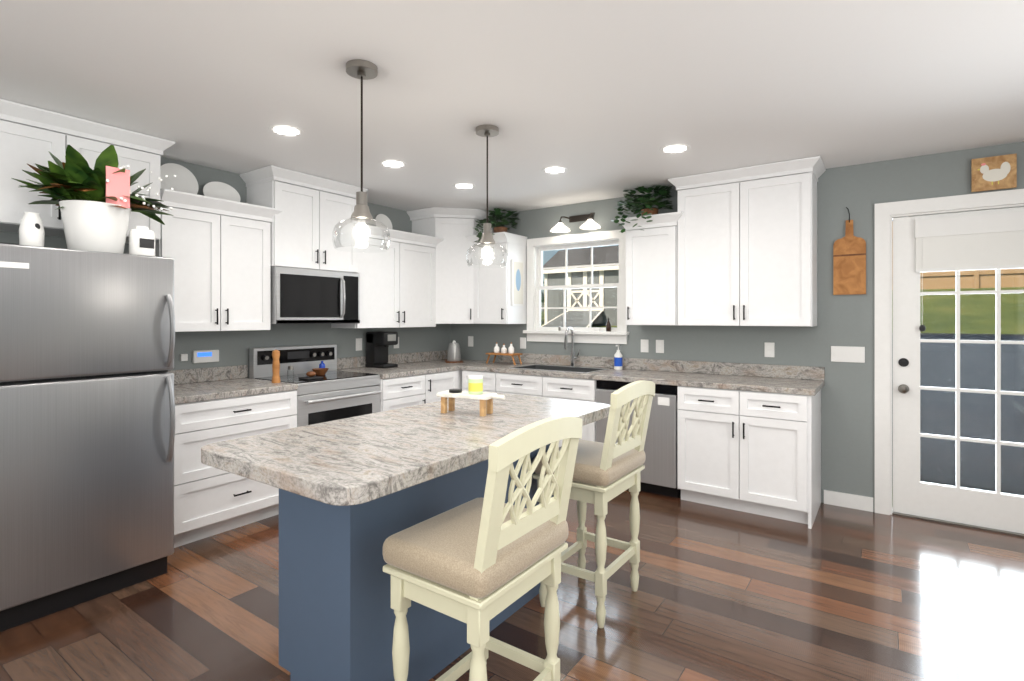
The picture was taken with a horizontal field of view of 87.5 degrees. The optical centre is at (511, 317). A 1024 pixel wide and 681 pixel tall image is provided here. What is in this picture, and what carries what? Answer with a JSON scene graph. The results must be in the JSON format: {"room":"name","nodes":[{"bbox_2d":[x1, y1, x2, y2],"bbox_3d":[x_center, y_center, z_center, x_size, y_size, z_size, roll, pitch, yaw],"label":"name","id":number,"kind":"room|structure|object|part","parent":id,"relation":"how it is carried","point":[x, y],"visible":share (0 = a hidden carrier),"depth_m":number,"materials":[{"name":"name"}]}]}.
{"room":"kitchen","nodes":[
{"label":"kitchen","id":0,"kind":"room"},
{"bbox_2d":[0,157,450,377],"bbox_3d":[-2.648,0.135,3.450,0.120,2.490,6.840,0,0,35],"label":"wall","id":1,"kind":"structure","parent":0,"point":[232,347],"depth_m":4.34,"materials":[{"name":"grey paint"}]},
{"bbox_2d":[0,99,174,243],"bbox_3d":[-2.595,-0.798,3.047,0.425,0.617,1.062,0,0,35],"label":"upper cabinet","id":2,"kind":"object","parent":1,"relation":"attached to","point":[30,135],"visible":0.5,"depth_m":2.91,"materials":[{"name":"white wood"}]},
{"bbox_2d":[180,350,218,362],"bbox_3d":[-2.259,0.280,3.873,0.029,0.090,0.260,0,0,35],"label":"keypad","id":3,"kind":"object","parent":1,"relation":"attached to","point":[202,356],"visible":1,"depth_m":3.88,"materials":[{"name":"white plastic"}]},
{"bbox_2d":[155,189,281,331],"bbox_3d":[-2.100,-0.357,3.769,0.405,0.895,0.791,0,0,35],"label":"upper cabinet","id":4,"kind":"object","parent":1,"relation":"attached to","point":[217,250],"visible":0.83,"depth_m":3.64,"materials":[{"name":"white wood"}]},
{"bbox_2d":[161,163,198,193],"bbox_3d":[-2.319,-0.943,3.708,0.077,0.263,0.270,0,0,35],"label":"plate","id":5,"kind":"object","parent":4,"relation":"on","point":[185,180],"visible":0.81,"depth_m":3.73,"materials":[{"name":"white ceramic"}]},
{"bbox_2d":[203,182,239,201],"bbox_3d":[-2.144,-0.909,3.951,0.064,0.195,0.270,0,0,35],"label":"plate","id":6,"kind":"object","parent":4,"relation":"on","point":[220,190],"visible":0.65,"depth_m":3.96,"materials":[{"name":"white ceramic"}]},
{"bbox_2d":[240,165,367,272],"bbox_3d":[-1.669,-0.746,4.357,0.435,0.722,0.880,0,0,35],"label":"upper cabinet","id":7,"kind":"object","parent":1,"relation":"attached to","point":[311,215],"visible":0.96,"depth_m":4.17,"materials":[{"name":"white wood"}]},
{"bbox_2d":[270,266,359,323],"bbox_3d":[-1.660,-0.168,4.352,0.455,0.425,0.760,0,0,35],"label":"microwave","id":8,"kind":"object","parent":7,"relation":"attached to","point":[303,296],"visible":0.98,"depth_m":4.19,"materials":[{"name":"silver metal"}]},
{"bbox_2d":[356,338,361,350],"bbox_3d":[-1.445,0.250,5.049,0.009,0.115,0.072,0,0,35],"label":"electrical outlet plate","id":9,"kind":"object","parent":1,"relation":"attached to","point":[358,344],"visible":1,"depth_m":5.04,"materials":[{"name":"white plastic"}]},
{"bbox_2d":[331,223,443,327],"bbox_3d":[-1.173,-0.357,5.089,0.405,0.895,1.100,0,0,35],"label":"upper cabinet","id":10,"kind":"object","parent":1,"relation":"attached to","point":[398,284],"visible":0.85,"depth_m":4.97,"materials":[{"name":"white wood"}]},
{"bbox_2d":[375,214,392,228],"bbox_3d":[-1.253,-0.914,5.220,0.066,0.205,0.210,0,0,35],"label":"plate","id":11,"kind":"object","parent":10,"relation":"on","point":[385,220],"visible":0.46,"depth_m":5.25,"materials":[{"name":"white ceramic"}]},
{"bbox_2d":[0,489,1023,680],"bbox_3d":[-0.267,1.430,1.777,5.940,0.100,6.840,0,0,35],"label":"floor","id":12,"kind":"structure","parent":0,"point":[837,593],"depth_m":2.51,"materials":[{"name":"brown wood"}]},
{"bbox_2d":[0,242,174,631],"bbox_3d":[-2.370,0.525,2.808,0.952,1.709,0.760,0,0,35],"label":"fridge","id":13,"kind":"object","parent":12,"relation":"on","point":[87,404],"visible":1,"depth_m":2.55,"materials":[{"name":"grey metal"}]},
{"bbox_2d":[19,212,44,246],"bbox_3d":[-2.379,-0.424,2.650,0.096,0.190,0.096,0,0,35],"label":"vase","id":14,"kind":"object","parent":13,"relation":"on","point":[31,231],"visible":0.73,"depth_m":2.62,"materials":[{"name":"white ceramic"}]},
{"bbox_2d":[12,145,176,253],"bbox_3d":[-2.189,-0.605,2.825,0.455,0.550,0.692,0,0,35],"label":"planter","id":15,"kind":"object","parent":13,"relation":"on","point":[100,202],"visible":0.94,"depth_m":2.72,"materials":[{"name":"white ceramic"}]},
{"bbox_2d":[129,226,154,255],"bbox_3d":[-2.030,-0.414,2.936,0.122,0.170,0.120,0,0,35],"label":"jar","id":16,"kind":"object","parent":13,"relation":"on","point":[141,240],"visible":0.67,"depth_m":2.89,"materials":[{"name":"white ceramic"}]},
{"bbox_2d":[174,390,296,547],"bbox_3d":[-2.011,0.943,3.626,0.716,0.874,0.816,0,0,35],"label":"base cabinet","id":17,"kind":"object","parent":12,"relation":"on","point":[209,501],"visible":0.6,"depth_m":3.35,"materials":[{"name":"white wood"}]},
{"bbox_2d":[249,344,380,426],"bbox_3d":[-1.538,0.806,4.266,0.698,1.148,0.764,0,0,35],"label":"range","id":18,"kind":"object","parent":12,"relation":"on","point":[334,393],"depth_m":4.18,"materials":[{"name":"silver metal"}]},
{"bbox_3d":[-1.663,0.410,4.017,0.048,0.103,0.047,0,0,35],"label":"stove item","id":19,"kind":"part","parent":18,"relation":"part of"},
{"bbox_3d":[-1.528,0.433,4.069,0.120,0.056,0.140,0,0,35],"label":"stove item","id":20,"kind":"part","parent":18,"relation":"part of"},
{"bbox_3d":[-1.552,0.436,4.330,0.130,0.050,0.129,0,0,35],"label":"stove item","id":21,"kind":"part","parent":18,"relation":"part of"},
{"bbox_2d":[379,373,430,411],"bbox_3d":[-1.184,0.943,4.832,0.682,0.874,0.560,0,0,35],"label":"base cabinet","id":22,"kind":"object","parent":12,"relation":"on","point":[402,392],"depth_m":4.61,"materials":[{"name":"white wood"}]},
{"bbox_2d":[168,350,497,403],"bbox_3d":[-1.339,0.435,4.608,0.686,0.140,3.195,0,0,35],"label":"countertop","id":23,"kind":"structure","parent":22,"relation":"on","point":[201,384],"depth_m":3.98,"materials":[{"name":"stone"}]},
{"bbox_2d":[271,350,280,382],"bbox_3d":[-1.692,0.346,3.836,0.060,0.237,0.059,0,0,35],"label":"pepper mill","id":24,"kind":"object","parent":23,"relation":"on","point":[276,367],"visible":1,"depth_m":3.82,"materials":[{"name":"brown wood"}]},
{"bbox_2d":[366,331,397,367],"bbox_3d":[-1.228,0.297,5.055,0.268,0.335,0.180,0,0,35],"label":"coffee maker","id":25,"kind":"object","parent":23,"relation":"on","point":[378,343],"visible":0.96,"depth_m":5.01,"materials":[{"name":"black plastic"}]},
{"bbox_2d":[445,340,462,362],"bbox_3d":[-0.620,0.350,5.694,0.180,0.228,0.364,0,0,-10],"label":"kettle","id":26,"kind":"object","parent":23,"relation":"on","point":[454,354],"visible":1,"depth_m":5.58,"materials":[{"name":"silver metal"}]},
{"bbox_2d":[279,443,553,680],"bbox_3d":[-0.311,0.935,2.401,0.410,0.889,1.330,0,0,35],"label":"kitchen island","id":27,"kind":"object","parent":12,"relation":"on","point":[337,618],"depth_m":1.87,"materials":[{"name":"wood"}]},
{"bbox_2d":[201,392,609,511],"bbox_3d":[-0.282,0.465,2.276,0.820,0.050,1.660,0,0,35],"label":"island countertop","id":28,"kind":"structure","parent":27,"relation":"on","point":[345,464],"depth_m":1.83,"materials":[{"name":"beige stone"}]},
{"bbox_2d":[437,390,504,415],"bbox_3d":[-0.181,0.392,2.457,0.320,0.094,0.110,0,0,23],"label":"stand","id":29,"kind":"object","parent":28,"relation":"on","point":[483,397],"visible":1,"depth_m":2.45,"materials":[{"name":"white wood"}]},
{"bbox_2d":[449,389,461,392],"bbox_3d":[-0.263,0.339,2.492,0.060,0.012,0.059,0,0,23],"label":"lid","id":30,"kind":"object","parent":29,"relation":"on","point":[450,390],"depth_m":2.47,"materials":[{"name":"black metal"}]},
{"bbox_2d":[468,375,482,393],"bbox_3d":[-0.167,0.305,2.451,0.067,0.080,0.067,0,0,32],"label":"candle jar","id":31,"kind":"object","parent":29,"relation":"on","point":[475,384],"depth_m":2.42,"materials":[{"name":"yellow glass"}]},
{"bbox_2d":[431,370,458,401],"bbox_3d":[-0.948,0.943,5.168,0.682,0.874,0.502,0,0,35],"label":"base cabinet","id":32,"kind":"object","parent":12,"relation":"on","point":[440,381],"depth_m":5.02,"materials":[{"name":"white wood"}]},
{"bbox_2d":[459,370,462,388],"bbox_3d":[-0.629,0.943,5.622,0.682,0.874,0.721,0,0,35],"label":"base cabinet","id":33,"kind":"object","parent":12,"relation":"on","point":[460,371],"depth_m":5.24,"materials":[{"name":"white wood"}]},
{"bbox_2d":[462,370,496,392],"bbox_3d":[-0.148,0.943,5.317,0.413,0.874,0.666,0,0,35],"label":"base cabinet","id":34,"kind":"object","parent":12,"relation":"on","point":[489,382],"visible":0.1,"depth_m":5.03,"materials":[{"name":"white wood"}]},
{"bbox_2d":[383,416,581,680],"bbox_3d":[-0.074,0.838,1.678,0.469,1.085,0.484,0,0,35],"label":"stool","id":35,"kind":"object","parent":12,"relation":"on","point":[476,565],"visible":1,"depth_m":1.56,"materials":[{"name":"wood"}]},
{"bbox_2d":[496,373,597,446],"bbox_3d":[0.437,0.943,4.906,1.012,0.874,0.666,0,0,35],"label":"base cabinet","id":36,"kind":"object","parent":12,"relation":"on","point":[575,389],"visible":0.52,"depth_m":4.60,"materials":[{"name":"white wood"}]},
{"bbox_2d":[460,353,824,395],"bbox_3d":[0.913,0.435,4.590,3.015,0.140,0.636,0,0,35],"label":"countertop","id":37,"kind":"structure","parent":36,"relation":"on","point":[796,380],"depth_m":4.34,"materials":[{"name":"stone"}]},
{"bbox_2d":[486,352,521,364],"bbox_3d":[-0.081,0.408,5.380,0.367,0.110,0.170,0,0,35],"label":"stand","id":38,"kind":"object","parent":37,"relation":"on","point":[506,354],"visible":0.94,"depth_m":5.32,"materials":[{"name":"brown wood"}]},
{"bbox_2d":[494,342,497,352],"bbox_3d":[-0.155,0.300,5.432,0.060,0.105,0.059,0,0,35],"label":"bottle","id":39,"kind":"object","parent":38,"relation":"on","point":[496,347],"depth_m":5.41,"materials":[{"name":"white ceramic"}]},
{"bbox_2d":[498,344,505,352],"bbox_3d":[-0.081,0.305,5.380,0.060,0.095,0.059,0,0,35],"label":"bottle","id":40,"kind":"object","parent":38,"relation":"on","point":[503,349],"depth_m":5.36,"materials":[{"name":"white ceramic"}]},
{"bbox_2d":[506,342,513,352],"bbox_3d":[-0.008,0.297,5.328,0.060,0.110,0.059,0,0,35],"label":"bottle","id":41,"kind":"object","parent":38,"relation":"on","point":[511,349],"depth_m":5.31,"materials":[{"name":"white ceramic"}]},
{"bbox_2d":[510,364,607,372],"bbox_3d":[0.429,0.540,4.906,0.808,0.160,0.438,0,0,35],"label":"sink","id":42,"kind":"object","parent":37,"relation":"in","point":[562,368],"visible":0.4,"depth_m":5.07,"materials":[{"name":"metal"}]},
{"bbox_2d":[564,327,579,366],"bbox_3d":[0.566,0.276,5.042,0.104,0.377,0.176,0,0,35],"label":"faucet","id":43,"kind":"object","parent":37,"relation":"on","point":[573,357],"visible":0.96,"depth_m":5.08,"materials":[{"name":"silver metal"}]},
{"bbox_2d":[614,345,621,369],"bbox_3d":[0.958,0.353,4.824,0.073,0.222,0.076,0,0,35],"label":"soap dispenser","id":44,"kind":"object","parent":37,"relation":"on","point":[618,360],"visible":1,"depth_m":4.80,"materials":[{"name":"white plastic"}]},
{"bbox_2d":[532,380,654,627],"bbox_3d":[0.415,0.838,2.618,0.469,1.085,0.484,0,0,35],"label":"stool","id":45,"kind":"object","parent":12,"relation":"on","point":[606,471],"visible":0.88,"depth_m":2.48,"materials":[{"name":"wood"}]},
{"bbox_2d":[596,380,680,497],"bbox_3d":[1.126,0.945,4.425,0.654,0.870,0.604,0,0,35],"label":"dishwasher","id":46,"kind":"object","parent":12,"relation":"on","point":[659,474],"visible":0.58,"depth_m":4.07,"materials":[{"name":"grey metal"}]},
{"bbox_2d":[678,386,820,528],"bbox_3d":[1.758,0.943,3.977,0.880,0.874,0.666,0,0,35],"label":"base cabinet","id":47,"kind":"object","parent":12,"relation":"on","point":[754,452],"visible":0.98,"depth_m":3.71,"materials":[{"name":"white wood"}]},
{"bbox_2d":[0,0,1023,212],"bbox_3d":[-0.267,-1.160,1.777,5.940,0.100,6.840,0,0,35],"label":"ceiling","id":48,"kind":"structure","parent":0,"point":[602,99],"depth_m":2.53,"materials":[{"name":"white paint"}]},
{"bbox_2d":[268,124,303,135],"bbox_3d":[-1.334,-1.107,3.162,0.195,0.003,0.195,0,0,-10],"label":"recessed light","id":49,"kind":"object","parent":48,"relation":"in","point":[285,130],"depth_m":3.16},
{"bbox_2d":[332,59,389,251],"bbox_3d":[-0.663,-0.705,2.361,0.247,0.808,0.247,0,0,35],"label":"pendant light","id":50,"kind":"object","parent":48,"relation":"hanging from","point":[362,70],"visible":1,"depth_m":2.34,"materials":[{"name":"silver metal"}]},
{"bbox_2d":[379,160,406,167],"bbox_3d":[-0.854,-1.107,3.845,0.195,0.003,0.195,0,0,-10],"label":"recessed light","id":51,"kind":"object","parent":48,"relation":"in","point":[387,163],"depth_m":3.83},
{"bbox_2d":[453,183,475,188],"bbox_3d":[-0.401,-1.107,4.491,0.195,0.003,0.195,0,0,-10],"label":"recessed light","id":52,"kind":"object","parent":48,"relation":"in","point":[459,185],"depth_m":4.49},
{"bbox_2d":[466,125,507,267],"bbox_3d":[-0.145,-0.705,3.133,0.247,0.808,0.247,0,0,35],"label":"pendant light","id":53,"kind":"object","parent":48,"relation":"hanging from","point":[487,240],"visible":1,"depth_m":3.11,"materials":[{"name":"silver metal"}]},
{"bbox_2d":[542,166,567,173],"bbox_3d":[0.320,-1.107,4.004,0.195,0.003,0.195,0,0,-10],"label":"recessed light","id":54,"kind":"object","parent":48,"relation":"in","point":[552,169],"depth_m":3.98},
{"bbox_2d":[660,144,690,153],"bbox_3d":[1.068,-1.107,3.503,0.195,0.003,0.195,0,0,-10],"label":"recessed light","id":55,"kind":"object","parent":48,"relation":"in","point":[673,148],"depth_m":3.49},
{"bbox_2d":[451,141,1023,511],"bbox_3d":[1.665,0.135,4.526,5.700,2.490,0.120,0,0,35],"label":"wall","id":56,"kind":"structure","parent":0,"point":[859,191],"depth_m":3.96,"materials":[{"name":"grey paint"}]},
{"bbox_2d":[407,207,492,323],"bbox_3d":[-0.617,-0.523,5.635,0.685,1.167,0.685,0,0,35],"label":"upper cabinet","id":57,"kind":"object","parent":56,"relation":"attached to","point":[453,228],"visible":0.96,"depth_m":5.45,"materials":[{"name":"white wood"}]},
{"bbox_2d":[468,336,472,346],"bbox_3d":[-0.459,0.260,5.939,0.072,0.115,0.009,0,0,35],"label":"outlet plate","id":58,"kind":"object","parent":56,"relation":"attached to","point":[470,341],"visible":1,"depth_m":5.94,"materials":[{"name":"white plastic"}]},
{"bbox_2d":[466,232,526,323],"bbox_3d":[-0.158,-0.388,5.484,0.489,0.895,0.405,0,0,35],"label":"upper cabinet","id":59,"kind":"object","parent":56,"relation":"attached to","point":[492,294],"visible":0.83,"depth_m":5.35,"materials":[{"name":"white wood"}]},
{"bbox_2d":[474,208,519,248],"bbox_3d":[-0.149,-0.879,5.387,0.296,0.444,0.501,0,0,35],"label":"ivy plant","id":60,"kind":"object","parent":59,"relation":"on","point":[497,226],"visible":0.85,"depth_m":5.40,"materials":[{"name":"green plant"}]},
{"bbox_2d":[512,259,523,305],"bbox_3d":[0.059,-0.350,5.367,0.014,0.460,0.200,0,0,35],"label":"picture frame","id":61,"kind":"object","parent":59,"relation":"attached to","point":[517,282],"visible":1,"depth_m":5.35,"materials":[{"name":"white"}]},
{"bbox_2d":[520,337,525,348],"bbox_3d":[0.114,0.260,5.536,0.072,0.115,0.009,0,0,35],"label":"electrical outlet plate","id":62,"kind":"object","parent":56,"relation":"attached to","point":[522,343],"visible":1,"depth_m":5.53,"materials":[{"name":"white plastic"}]},
{"bbox_2d":[523,230,628,343],"bbox_3d":[0.624,-0.285,5.218,1.128,1.048,0.185,0,0,35],"label":"kitchen window","id":63,"kind":"structure","parent":56,"relation":"in","point":[536,331],"depth_m":5.23,"materials":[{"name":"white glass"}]},
{"bbox_2d":[551,213,600,231],"bbox_3d":[0.605,-0.911,5.053,0.510,0.158,0.234,0,0,35],"label":"wall lamp","id":64,"kind":"object","parent":56,"relation":"attached to","point":[590,223],"visible":1,"depth_m":5.09,"materials":[{"name":"white glass"}]},
{"bbox_2d":[558,318,610,331],"bbox_3d":[0.688,0.062,5.108,0.556,0.125,0.060,0,0,35],"label":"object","id":65,"kind":"structure","parent":56,"relation":"attached to","point":[608,326],"depth_m":4.95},
{"bbox_2d":[641,339,648,351],"bbox_3d":[1.186,0.250,4.783,0.072,0.115,0.009,0,0,35],"label":"electrical outlet plate","id":66,"kind":"object","parent":56,"relation":"attached to","point":[644,345],"visible":1,"depth_m":4.78,"materials":[{"name":"white plastic"}]},
{"bbox_2d":[618,212,682,324],"bbox_3d":[1.218,-0.388,4.516,0.546,0.895,0.405,0,0,35],"label":"upper cabinet","id":67,"kind":"object","parent":56,"relation":"attached to","point":[652,273],"visible":0.94,"depth_m":4.39,"materials":[{"name":"white wood"}]},
{"bbox_2d":[611,185,673,232],"bbox_3d":[1.106,-0.922,4.509,0.429,0.456,0.495,0,0,35],"label":"ivy plant","id":68,"kind":"object","parent":67,"relation":"on","point":[636,205],"visible":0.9,"depth_m":4.48,"materials":[{"name":"green plant"}]},
{"bbox_2d":[656,340,663,352],"bbox_3d":[1.300,0.250,4.702,0.072,0.115,0.009,0,0,35],"label":"electrical outlet plate","id":69,"kind":"object","parent":56,"relation":"attached to","point":[659,346],"visible":1,"depth_m":4.70,"materials":[{"name":"white plastic"}]},
{"bbox_2d":[668,156,825,326],"bbox_3d":[1.787,-0.523,4.117,1.055,1.167,0.405,0,0,35],"label":"upper cabinet","id":70,"kind":"object","parent":56,"relation":"attached to","point":[747,246],"visible":1,"depth_m":3.96,"materials":[{"name":"white wood"}]},
{"bbox_2d":[764,342,774,356],"bbox_3d":[2.020,0.250,4.196,0.072,0.115,0.009,0,0,35],"label":"electrical outlet plate","id":71,"kind":"object","parent":56,"relation":"attached to","point":[769,349],"visible":1,"depth_m":4.19,"materials":[{"name":"white plastic"}]},
{"bbox_2d":[831,346,864,362],"bbox_3d":[2.446,0.265,3.895,0.204,0.115,0.012,0,0,35],"label":"switch plate","id":72,"kind":"object","parent":56,"relation":"attached to","point":[847,354],"visible":1,"depth_m":3.89,"materials":[{"name":"white plastic"}]},
{"bbox_2d":[824,490,872,511],"bbox_3d":[2.447,1.330,3.894,0.305,0.100,0.013,0,0,35],"label":"baseboard","id":73,"kind":"structure","parent":56,"relation":"attached to","point":[853,501],"depth_m":3.88,"materials":[{"name":"white wood"}]},
{"bbox_2d":[833,207,865,294],"bbox_3d":[2.447,-0.489,3.879,0.200,0.637,0.031,0,0,35],"label":"cutting board","id":74,"kind":"object","parent":56,"relation":"hanging from","point":[849,263],"visible":0.96,"depth_m":3.88,"materials":[{"name":"brown wood"}]},
{"bbox_2d":[875,189,1023,536],"bbox_3d":[3.079,0.285,3.537,1.124,2.189,0.172,0,0,35],"label":"door frame","id":75,"kind":"structure","parent":56,"relation":"attached to","point":[886,213],"depth_m":3.75,"materials":[{"name":"white wood"}]},
{"bbox_2d":[893,207,1023,533],"bbox_3d":[3.050,0.331,3.497,0.914,2.070,0.118,0,0,35],"label":"patio door","id":76,"kind":"structure","parent":56,"relation":"in","point":[980,240],"depth_m":3.59,"materials":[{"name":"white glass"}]},
{"bbox_2d":[971,153,1016,191],"bbox_3d":[3.076,-0.924,3.416,0.215,0.211,0.026,0,0,35],"label":"picture","id":77,"kind":"object","parent":56,"relation":"attached to","point":[993,173],"visible":1,"depth_m":3.41},
{"label":"outside","id":78,"kind":"structure","parent":0,"visible":0},
{"bbox_2d":[541,287,1023,506],"bbox_3d":[22.357,-1.473,38.923,120.000,6.006,79.800,0,0,35],"label":"lawn","id":79,"kind":"structure","parent":78,"point":[975,315],"depth_m":11.18,"materials":[{"name":"green plant"}]},
{"bbox_2d":[541,245,618,326],"bbox_3d":[3.198,-2.747,28.982,9.717,6.858,6.700,0,0,35],"label":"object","id":80,"kind":"structure","parent":79,"relation":"on","point":[583,293],"depth_m":27.50,"materials":[{"name":"grey"}]},
{"bbox_2d":[892,221,1023,289],"bbox_3d":[22.064,-1.463,7.203,44.100,2.550,0.140,0,0,35],"label":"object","id":81,"kind":"structure","parent":79,"relation":"on","point":[1017,275],"depth_m":14.17,"materials":[{"name":"beige"}]},
{"bbox_2d":[892,333,1023,495],"bbox_3d":[4.061,0.776,4.327,1.950,1.272,0.950,0,0,35],"label":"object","id":82,"kind":"structure","parent":79,"relation":"on","point":[949,425],"depth_m":4.12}
]}

